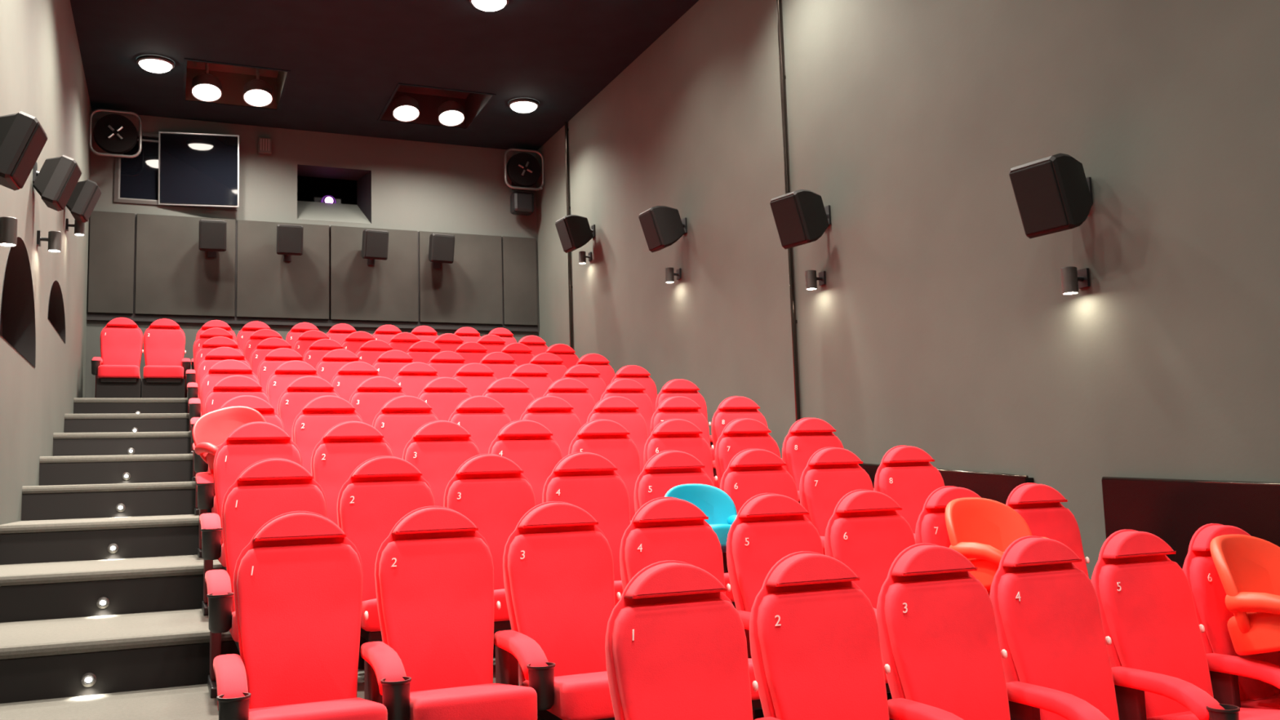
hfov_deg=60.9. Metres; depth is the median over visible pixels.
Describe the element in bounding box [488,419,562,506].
seat
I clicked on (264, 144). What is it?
wall box
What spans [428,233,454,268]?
wall speaker
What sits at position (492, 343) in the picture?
seat
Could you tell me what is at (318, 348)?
seat
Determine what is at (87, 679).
step light
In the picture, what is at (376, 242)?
grille
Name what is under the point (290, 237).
grille
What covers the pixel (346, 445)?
seat
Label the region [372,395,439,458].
seat
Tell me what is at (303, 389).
seat
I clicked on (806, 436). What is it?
seat
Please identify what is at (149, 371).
seat cushion
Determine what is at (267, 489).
seat
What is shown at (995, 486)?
board
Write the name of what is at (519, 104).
ceiling lamp
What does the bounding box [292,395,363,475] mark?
seat
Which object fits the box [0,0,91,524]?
wall
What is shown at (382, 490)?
seat
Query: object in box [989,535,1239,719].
seat
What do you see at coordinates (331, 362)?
seat
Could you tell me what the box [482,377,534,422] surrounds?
seat
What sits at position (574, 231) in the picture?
wall speaker
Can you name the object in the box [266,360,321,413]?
seat
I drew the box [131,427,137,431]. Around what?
step light
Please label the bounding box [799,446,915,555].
seat
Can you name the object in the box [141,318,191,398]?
seat
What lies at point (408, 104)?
recessed light
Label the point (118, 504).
step light
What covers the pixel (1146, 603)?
seat
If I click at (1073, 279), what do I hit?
wall sconce
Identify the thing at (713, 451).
seat cushion
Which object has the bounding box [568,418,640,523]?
seat
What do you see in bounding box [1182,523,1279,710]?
seat
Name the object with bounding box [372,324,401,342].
seat
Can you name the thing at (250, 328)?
seat
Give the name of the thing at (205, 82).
recessed light
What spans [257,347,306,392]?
seat
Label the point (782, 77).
pipe
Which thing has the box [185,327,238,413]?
seat
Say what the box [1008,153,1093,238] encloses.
wall speaker
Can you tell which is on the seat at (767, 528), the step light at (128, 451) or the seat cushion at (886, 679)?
the seat cushion at (886, 679)
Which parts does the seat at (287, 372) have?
backrest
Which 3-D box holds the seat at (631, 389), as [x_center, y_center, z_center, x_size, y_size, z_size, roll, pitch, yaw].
[0.050,0.663,9.524,0.581,1.076,0.774,1,-7,-23]
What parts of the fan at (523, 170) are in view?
wall arm, guard frame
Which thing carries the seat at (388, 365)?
on the floor
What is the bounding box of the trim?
[86,213,537,332]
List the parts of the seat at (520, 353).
backrest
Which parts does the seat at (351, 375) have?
backrest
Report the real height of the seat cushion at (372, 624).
0.142 m
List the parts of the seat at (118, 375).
armrest, backrest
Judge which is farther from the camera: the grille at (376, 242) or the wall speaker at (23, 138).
the grille at (376, 242)
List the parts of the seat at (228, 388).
backrest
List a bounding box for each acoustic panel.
[87,210,134,314]
[134,213,235,317]
[236,219,328,319]
[330,225,418,322]
[418,231,502,324]
[502,235,537,325]
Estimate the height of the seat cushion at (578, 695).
0.142 m
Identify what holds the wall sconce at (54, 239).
attached to the wall at (43, 293)
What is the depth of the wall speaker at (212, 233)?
14.00 m
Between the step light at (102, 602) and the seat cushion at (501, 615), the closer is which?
the seat cushion at (501, 615)
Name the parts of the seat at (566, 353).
backrest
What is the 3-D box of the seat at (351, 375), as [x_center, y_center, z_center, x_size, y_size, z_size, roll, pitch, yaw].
[-2.415,0.506,9.688,0.581,1.076,0.774,1,-7,-23]
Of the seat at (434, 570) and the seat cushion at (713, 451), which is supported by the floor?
the seat at (434, 570)
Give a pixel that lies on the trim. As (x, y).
(95, 317)
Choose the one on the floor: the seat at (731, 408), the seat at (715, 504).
the seat at (731, 408)
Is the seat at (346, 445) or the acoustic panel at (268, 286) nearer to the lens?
the seat at (346, 445)
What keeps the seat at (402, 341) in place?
on the floor
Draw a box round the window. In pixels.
[113,131,239,210]
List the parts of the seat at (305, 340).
backrest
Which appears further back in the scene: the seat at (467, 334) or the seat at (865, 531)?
the seat at (467, 334)
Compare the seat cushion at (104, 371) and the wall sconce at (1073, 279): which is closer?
the wall sconce at (1073, 279)
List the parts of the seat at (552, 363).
backrest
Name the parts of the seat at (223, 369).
armrest, backrest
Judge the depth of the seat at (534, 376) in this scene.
10.63 m
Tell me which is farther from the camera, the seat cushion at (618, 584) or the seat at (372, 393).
the seat at (372, 393)
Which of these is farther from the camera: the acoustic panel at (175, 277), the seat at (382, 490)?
the acoustic panel at (175, 277)
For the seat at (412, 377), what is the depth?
10.17 m
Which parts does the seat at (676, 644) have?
backrest, knob, armrest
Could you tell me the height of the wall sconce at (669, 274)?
0.155 m
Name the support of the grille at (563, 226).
attached to the wall speaker at (574, 231)
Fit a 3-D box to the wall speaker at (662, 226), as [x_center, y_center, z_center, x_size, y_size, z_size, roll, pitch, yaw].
[0.266,-1.367,11.426,0.490,0.438,0.327,1,-7,-23]
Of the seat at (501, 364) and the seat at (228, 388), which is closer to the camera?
the seat at (228, 388)
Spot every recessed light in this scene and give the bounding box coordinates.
[182,57,290,111]
[377,83,496,129]
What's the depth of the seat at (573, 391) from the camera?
9.59 m
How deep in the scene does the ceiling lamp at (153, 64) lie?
12.38 m
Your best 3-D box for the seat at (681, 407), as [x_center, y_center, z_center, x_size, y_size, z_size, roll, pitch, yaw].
[0.496,0.787,8.487,0.581,1.076,0.774,1,-7,-23]
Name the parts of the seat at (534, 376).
backrest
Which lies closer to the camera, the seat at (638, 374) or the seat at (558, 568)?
the seat at (558, 568)
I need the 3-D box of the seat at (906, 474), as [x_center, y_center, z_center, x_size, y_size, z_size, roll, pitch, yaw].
[1.893,1.044,6.632,0.581,1.076,0.774,1,-7,-23]
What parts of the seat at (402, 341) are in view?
backrest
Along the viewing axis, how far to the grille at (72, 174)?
8.27 m
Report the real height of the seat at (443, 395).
1.076 m
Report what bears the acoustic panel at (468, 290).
attached to the wall at (380, 183)
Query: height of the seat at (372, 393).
1.076 m
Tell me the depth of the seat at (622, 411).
8.55 m
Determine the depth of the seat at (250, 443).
6.35 m
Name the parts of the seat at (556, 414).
backrest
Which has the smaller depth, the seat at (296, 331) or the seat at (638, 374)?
the seat at (638, 374)
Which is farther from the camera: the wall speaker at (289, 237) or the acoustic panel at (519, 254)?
the acoustic panel at (519, 254)
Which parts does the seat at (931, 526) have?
backrest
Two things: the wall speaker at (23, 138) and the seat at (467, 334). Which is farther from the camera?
the seat at (467, 334)
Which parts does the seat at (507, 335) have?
backrest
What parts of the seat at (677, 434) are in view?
backrest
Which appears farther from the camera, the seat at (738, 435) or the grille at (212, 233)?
the grille at (212, 233)
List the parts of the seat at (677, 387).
backrest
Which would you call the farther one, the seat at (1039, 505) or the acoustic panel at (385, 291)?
the acoustic panel at (385, 291)
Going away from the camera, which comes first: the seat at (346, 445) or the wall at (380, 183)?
the seat at (346, 445)
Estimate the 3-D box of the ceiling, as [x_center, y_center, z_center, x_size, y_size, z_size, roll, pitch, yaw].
[-0.598,-4.220,6.621,6.170,0.001,19.000,1,-7,-23]
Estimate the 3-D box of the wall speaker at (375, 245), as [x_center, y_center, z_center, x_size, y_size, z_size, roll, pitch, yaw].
[-3.675,-1.555,14.978,0.330,0.427,0.435,2,-7,-30]
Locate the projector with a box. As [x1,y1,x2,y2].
[311,195,342,221]
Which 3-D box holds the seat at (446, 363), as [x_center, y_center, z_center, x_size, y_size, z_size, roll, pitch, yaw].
[-1.851,0.398,11.161,0.581,1.076,0.774,1,-7,-23]
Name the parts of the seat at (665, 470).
backrest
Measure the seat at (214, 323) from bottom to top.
1.076 m
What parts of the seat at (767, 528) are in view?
backrest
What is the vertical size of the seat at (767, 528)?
1.076 m
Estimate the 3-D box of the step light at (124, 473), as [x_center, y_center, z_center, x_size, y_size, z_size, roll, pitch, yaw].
[-4.327,0.979,9.163,0.064,0.064,0.028,1,-7,-23]
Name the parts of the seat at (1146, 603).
backrest, knob, armrest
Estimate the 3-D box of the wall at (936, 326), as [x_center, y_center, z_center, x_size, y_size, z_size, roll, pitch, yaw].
[2.267,-0.969,7.521,0.100,6.643,18.900,1,-7,-23]
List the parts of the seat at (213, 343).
armrest, backrest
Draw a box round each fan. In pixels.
[88,108,142,158]
[503,147,544,215]
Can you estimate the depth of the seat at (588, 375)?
10.85 m
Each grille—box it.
[10,123,48,188]
[56,163,81,209]
[82,186,101,221]
[200,221,225,249]
[278,226,302,253]
[365,231,387,258]
[432,235,453,262]
[555,218,573,251]
[638,210,662,250]
[769,195,806,246]
[1009,160,1068,235]
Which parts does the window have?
pane, frame, sash frame, pane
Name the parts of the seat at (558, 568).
backrest, knob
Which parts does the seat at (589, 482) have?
backrest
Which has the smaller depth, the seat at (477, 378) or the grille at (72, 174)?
the grille at (72, 174)
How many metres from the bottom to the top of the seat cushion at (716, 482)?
0.142 m
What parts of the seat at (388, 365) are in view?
backrest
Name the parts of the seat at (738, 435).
backrest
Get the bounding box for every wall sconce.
[0,216,17,246]
[36,230,61,252]
[65,218,84,235]
[578,251,591,264]
[665,267,681,283]
[804,270,826,289]
[1060,266,1090,294]
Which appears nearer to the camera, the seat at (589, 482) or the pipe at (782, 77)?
the seat at (589, 482)
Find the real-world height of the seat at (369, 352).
1.076 m
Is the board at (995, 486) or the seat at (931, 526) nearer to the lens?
the seat at (931, 526)
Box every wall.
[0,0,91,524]
[84,110,538,398]
[535,0,1279,579]
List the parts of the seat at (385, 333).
backrest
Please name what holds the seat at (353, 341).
on the floor
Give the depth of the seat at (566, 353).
13.15 m
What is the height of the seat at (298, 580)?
1.076 m
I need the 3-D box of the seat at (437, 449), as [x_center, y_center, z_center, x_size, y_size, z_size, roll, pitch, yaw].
[-1.077,0.879,6.577,0.581,1.076,0.774,1,-7,-23]
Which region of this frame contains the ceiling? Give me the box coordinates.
[70,0,698,150]
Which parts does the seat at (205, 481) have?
armrest, backrest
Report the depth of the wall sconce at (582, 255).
14.05 m
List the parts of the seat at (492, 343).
backrest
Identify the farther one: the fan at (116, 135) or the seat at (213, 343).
the fan at (116, 135)
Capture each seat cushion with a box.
[97,364,140,378]
[143,365,183,378]
[211,495,217,513]
[217,542,226,567]
[229,611,238,642]
[248,697,387,719]
[360,598,381,631]
[409,683,537,719]
[493,588,509,622]
[521,671,614,719]
[613,580,622,604]
[710,447,715,460]
[713,476,719,488]
[724,573,734,601]
[747,657,759,700]
[882,662,888,683]
[1146,707,1279,719]
[1240,695,1279,710]
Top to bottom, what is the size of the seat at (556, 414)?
1.076 m
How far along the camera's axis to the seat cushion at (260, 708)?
3.78 m
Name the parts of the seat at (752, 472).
backrest, armrest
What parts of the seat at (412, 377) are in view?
backrest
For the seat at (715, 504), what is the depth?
6.08 m
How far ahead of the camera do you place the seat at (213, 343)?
11.56 m
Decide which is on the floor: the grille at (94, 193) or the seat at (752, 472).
the seat at (752, 472)
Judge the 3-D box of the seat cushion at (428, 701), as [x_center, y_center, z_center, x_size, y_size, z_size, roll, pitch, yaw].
[-0.681,1.303,4.157,0.456,0.142,0.565,1,-7,-23]
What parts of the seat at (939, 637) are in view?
backrest, knob, armrest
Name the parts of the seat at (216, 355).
armrest, backrest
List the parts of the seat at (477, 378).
backrest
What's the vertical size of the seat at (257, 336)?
1.076 m
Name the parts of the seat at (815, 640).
backrest, knob, armrest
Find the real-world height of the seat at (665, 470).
1.076 m
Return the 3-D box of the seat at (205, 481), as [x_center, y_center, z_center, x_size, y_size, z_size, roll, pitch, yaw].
[-2.570,0.738,7.162,0.660,1.076,0.767,1,-7,-23]
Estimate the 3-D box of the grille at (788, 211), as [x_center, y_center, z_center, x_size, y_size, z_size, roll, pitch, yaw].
[1.200,-1.125,8.818,0.016,0.378,0.282,-20,5,-36]
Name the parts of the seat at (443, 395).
backrest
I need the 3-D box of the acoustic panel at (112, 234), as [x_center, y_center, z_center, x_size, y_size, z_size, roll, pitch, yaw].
[-6.737,-1.241,13.869,0.516,1.310,0.059,1,-7,-23]
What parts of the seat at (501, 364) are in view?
backrest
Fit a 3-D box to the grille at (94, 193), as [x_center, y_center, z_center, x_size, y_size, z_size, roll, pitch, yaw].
[-5.421,-1.545,10.763,0.016,0.330,0.264,23,-14,-16]
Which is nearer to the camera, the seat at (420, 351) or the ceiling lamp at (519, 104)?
the seat at (420, 351)
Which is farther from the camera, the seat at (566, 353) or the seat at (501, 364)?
the seat at (566, 353)
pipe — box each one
[564,121,573,348]
[776,0,800,421]
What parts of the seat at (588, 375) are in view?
backrest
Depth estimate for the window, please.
14.28 m
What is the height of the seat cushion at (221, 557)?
0.142 m
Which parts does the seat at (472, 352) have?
backrest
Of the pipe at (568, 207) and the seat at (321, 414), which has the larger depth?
the pipe at (568, 207)
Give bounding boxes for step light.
[80,672,96,687]
[96,596,109,608]
[107,543,118,553]
[115,503,124,511]
[122,472,130,479]
[127,448,134,454]
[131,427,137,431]
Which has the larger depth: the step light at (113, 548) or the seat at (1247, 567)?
the step light at (113, 548)
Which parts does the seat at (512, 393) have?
backrest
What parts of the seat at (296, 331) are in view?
backrest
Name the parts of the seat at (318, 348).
backrest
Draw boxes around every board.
[857,462,1034,504]
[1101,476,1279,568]
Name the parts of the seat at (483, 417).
backrest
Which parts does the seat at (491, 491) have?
backrest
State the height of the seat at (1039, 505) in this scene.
1.076 m
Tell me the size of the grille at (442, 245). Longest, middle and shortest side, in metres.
0.352 x 0.290 x 0.016 m
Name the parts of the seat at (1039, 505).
backrest, knob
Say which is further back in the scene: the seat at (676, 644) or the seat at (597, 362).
the seat at (597, 362)
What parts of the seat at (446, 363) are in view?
backrest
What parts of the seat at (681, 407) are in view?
backrest, armrest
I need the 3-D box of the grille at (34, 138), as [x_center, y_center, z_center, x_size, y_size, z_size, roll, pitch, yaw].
[-3.376,-1.127,6.015,0.016,0.330,0.264,23,-14,-16]
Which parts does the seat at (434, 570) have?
backrest, knob, armrest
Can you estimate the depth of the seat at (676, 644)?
3.59 m
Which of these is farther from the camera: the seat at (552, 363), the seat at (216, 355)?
the seat at (552, 363)
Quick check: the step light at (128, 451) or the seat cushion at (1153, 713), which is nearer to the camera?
the seat cushion at (1153, 713)
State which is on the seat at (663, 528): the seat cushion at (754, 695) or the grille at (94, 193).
the seat cushion at (754, 695)
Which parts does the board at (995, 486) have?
trim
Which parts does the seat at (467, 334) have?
backrest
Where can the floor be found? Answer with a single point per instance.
(147, 651)
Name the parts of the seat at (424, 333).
backrest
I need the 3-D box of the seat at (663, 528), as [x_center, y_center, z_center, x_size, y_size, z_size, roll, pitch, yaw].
[0.320,1.136,4.722,0.581,1.076,0.774,1,-7,-23]
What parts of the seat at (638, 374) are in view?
backrest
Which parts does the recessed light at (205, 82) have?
lamp arm, lamp arm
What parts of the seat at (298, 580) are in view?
armrest, backrest, knob, armrest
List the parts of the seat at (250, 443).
armrest, backrest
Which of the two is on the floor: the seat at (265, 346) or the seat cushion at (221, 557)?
the seat at (265, 346)
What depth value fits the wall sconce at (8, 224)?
6.11 m
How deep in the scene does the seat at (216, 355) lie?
10.52 m
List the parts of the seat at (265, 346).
backrest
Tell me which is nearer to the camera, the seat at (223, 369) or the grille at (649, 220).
the seat at (223, 369)
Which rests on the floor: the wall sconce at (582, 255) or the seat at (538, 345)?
the seat at (538, 345)
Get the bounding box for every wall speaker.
[0,111,48,190]
[32,155,81,211]
[66,178,101,222]
[199,219,226,257]
[275,223,303,261]
[361,229,388,265]
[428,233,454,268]
[555,214,595,253]
[638,205,687,252]
[769,189,831,248]
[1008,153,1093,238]
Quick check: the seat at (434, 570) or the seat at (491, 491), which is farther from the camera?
the seat at (491, 491)
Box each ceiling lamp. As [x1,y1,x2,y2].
[136,54,174,72]
[469,0,508,11]
[508,97,538,112]
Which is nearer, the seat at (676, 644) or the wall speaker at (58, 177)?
the seat at (676, 644)
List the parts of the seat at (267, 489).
armrest, backrest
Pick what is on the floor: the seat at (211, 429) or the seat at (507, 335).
the seat at (507, 335)
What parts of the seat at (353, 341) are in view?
backrest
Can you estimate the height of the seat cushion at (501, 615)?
0.142 m
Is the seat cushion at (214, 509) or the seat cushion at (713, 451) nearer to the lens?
the seat cushion at (214, 509)
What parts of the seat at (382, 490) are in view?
backrest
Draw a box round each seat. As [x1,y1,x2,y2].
[90,317,143,397]
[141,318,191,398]
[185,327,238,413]
[186,336,244,431]
[188,346,251,453]
[190,359,260,481]
[191,320,235,369]
[191,405,266,474]
[192,375,271,515]
[195,395,284,557]
[199,421,302,615]
[204,457,327,697]
[213,511,411,719]
[236,320,271,351]
[243,328,283,363]
[249,337,293,375]
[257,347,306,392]
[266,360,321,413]
[277,375,340,439]
[285,322,319,347]
[292,329,329,356]
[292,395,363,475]
[302,338,343,369]
[311,421,393,525]
[315,348,359,383]
[325,323,356,344]
[330,361,381,402]
[337,455,435,642]
[341,331,375,353]
[349,376,406,426]
[355,339,392,365]
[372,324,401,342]
[372,350,413,379]
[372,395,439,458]
[374,506,555,719]
[387,332,420,352]
[392,362,439,397]
[402,420,479,506]
[406,341,440,364]
[410,325,438,342]
[417,377,471,421]
[426,351,466,377]
[433,333,463,351]
[443,453,535,631]
[448,395,511,454]
[452,363,497,396]
[454,326,480,342]
[454,342,488,364]
[476,334,506,353]
[480,351,517,379]
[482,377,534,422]
[488,328,516,345]
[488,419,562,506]
[501,342,534,366]
[502,501,621,719]
[508,364,552,399]
[518,335,547,355]
[520,395,581,457]
[528,352,567,382]
[542,451,630,604]
[543,377,595,426]
[545,343,578,369]
[561,364,606,404]
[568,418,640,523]
[576,353,615,387]
[586,395,647,472]
[600,378,653,439]
[604,560,779,719]
[610,364,657,413]
[619,497,762,719]
[634,449,736,608]
[643,418,717,485]
[650,395,719,488]
[655,378,715,460]
[664,484,737,552]
[711,395,782,458]
[715,417,799,503]
[719,448,824,549]
[726,493,890,693]
[749,551,964,719]
[782,417,874,490]
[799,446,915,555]
[824,488,915,608]
[874,445,945,533]
[876,542,1109,719]
[915,485,990,595]
[945,497,1048,593]
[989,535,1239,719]
[1005,482,1091,581]
[1091,528,1279,719]
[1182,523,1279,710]
[1209,534,1279,655]
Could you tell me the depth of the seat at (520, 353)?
12.93 m
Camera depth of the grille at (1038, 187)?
6.25 m
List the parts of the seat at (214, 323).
backrest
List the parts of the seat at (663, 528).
backrest, knob, armrest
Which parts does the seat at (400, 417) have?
backrest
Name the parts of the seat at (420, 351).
backrest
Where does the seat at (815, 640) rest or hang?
on the floor
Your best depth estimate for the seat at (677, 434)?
7.52 m
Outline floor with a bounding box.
[0,397,892,719]
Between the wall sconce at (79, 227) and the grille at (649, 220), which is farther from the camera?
the grille at (649, 220)
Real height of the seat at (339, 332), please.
1.076 m
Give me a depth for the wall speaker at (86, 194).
10.62 m
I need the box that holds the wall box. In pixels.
[257,137,271,155]
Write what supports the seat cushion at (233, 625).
on the seat at (267, 489)
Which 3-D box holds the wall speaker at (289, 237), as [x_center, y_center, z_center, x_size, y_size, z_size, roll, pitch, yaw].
[-4.691,-1.572,14.539,0.333,0.427,0.440,1,-7,-23]
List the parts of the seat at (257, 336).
backrest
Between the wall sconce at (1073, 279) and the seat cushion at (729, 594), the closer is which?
the seat cushion at (729, 594)
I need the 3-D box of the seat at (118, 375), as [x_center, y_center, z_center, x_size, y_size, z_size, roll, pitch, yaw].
[-6.210,-0.028,12.936,0.546,1.076,0.774,1,-7,-23]
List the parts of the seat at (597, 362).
backrest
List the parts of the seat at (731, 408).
backrest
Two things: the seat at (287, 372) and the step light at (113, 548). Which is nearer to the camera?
the step light at (113, 548)
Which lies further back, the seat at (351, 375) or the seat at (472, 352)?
the seat at (472, 352)
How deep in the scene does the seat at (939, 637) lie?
4.04 m
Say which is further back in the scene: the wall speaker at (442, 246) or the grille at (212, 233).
the wall speaker at (442, 246)
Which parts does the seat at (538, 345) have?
backrest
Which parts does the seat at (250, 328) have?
backrest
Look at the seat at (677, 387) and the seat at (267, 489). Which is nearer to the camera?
the seat at (267, 489)
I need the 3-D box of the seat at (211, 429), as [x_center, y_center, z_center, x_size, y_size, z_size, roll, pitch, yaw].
[-2.662,0.517,7.119,0.503,0.457,0.424,0,-7,-19]
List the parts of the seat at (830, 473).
backrest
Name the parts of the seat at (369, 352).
backrest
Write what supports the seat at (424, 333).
on the floor
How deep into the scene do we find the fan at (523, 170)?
15.83 m
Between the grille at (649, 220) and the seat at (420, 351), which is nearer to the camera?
the grille at (649, 220)
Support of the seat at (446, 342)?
on the floor
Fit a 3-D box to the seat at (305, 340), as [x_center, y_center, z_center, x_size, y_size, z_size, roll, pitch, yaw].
[-3.753,0.133,12.798,0.581,1.076,0.774,1,-7,-23]
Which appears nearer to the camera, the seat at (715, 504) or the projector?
the seat at (715, 504)
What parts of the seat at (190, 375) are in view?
armrest, backrest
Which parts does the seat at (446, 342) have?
backrest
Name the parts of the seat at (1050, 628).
backrest, knob, armrest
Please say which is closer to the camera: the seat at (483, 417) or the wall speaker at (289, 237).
the seat at (483, 417)
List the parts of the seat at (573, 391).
backrest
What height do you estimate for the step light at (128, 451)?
0.064 m
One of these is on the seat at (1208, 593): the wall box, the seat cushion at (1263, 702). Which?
the seat cushion at (1263, 702)
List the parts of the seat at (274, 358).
backrest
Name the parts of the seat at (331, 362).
backrest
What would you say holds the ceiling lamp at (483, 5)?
attached to the ceiling
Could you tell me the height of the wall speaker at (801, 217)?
0.438 m
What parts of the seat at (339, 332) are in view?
backrest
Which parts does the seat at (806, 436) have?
backrest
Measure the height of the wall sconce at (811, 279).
0.155 m
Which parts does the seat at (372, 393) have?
backrest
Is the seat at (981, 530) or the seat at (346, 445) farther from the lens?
the seat at (346, 445)
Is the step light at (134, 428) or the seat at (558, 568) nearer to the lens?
the seat at (558, 568)

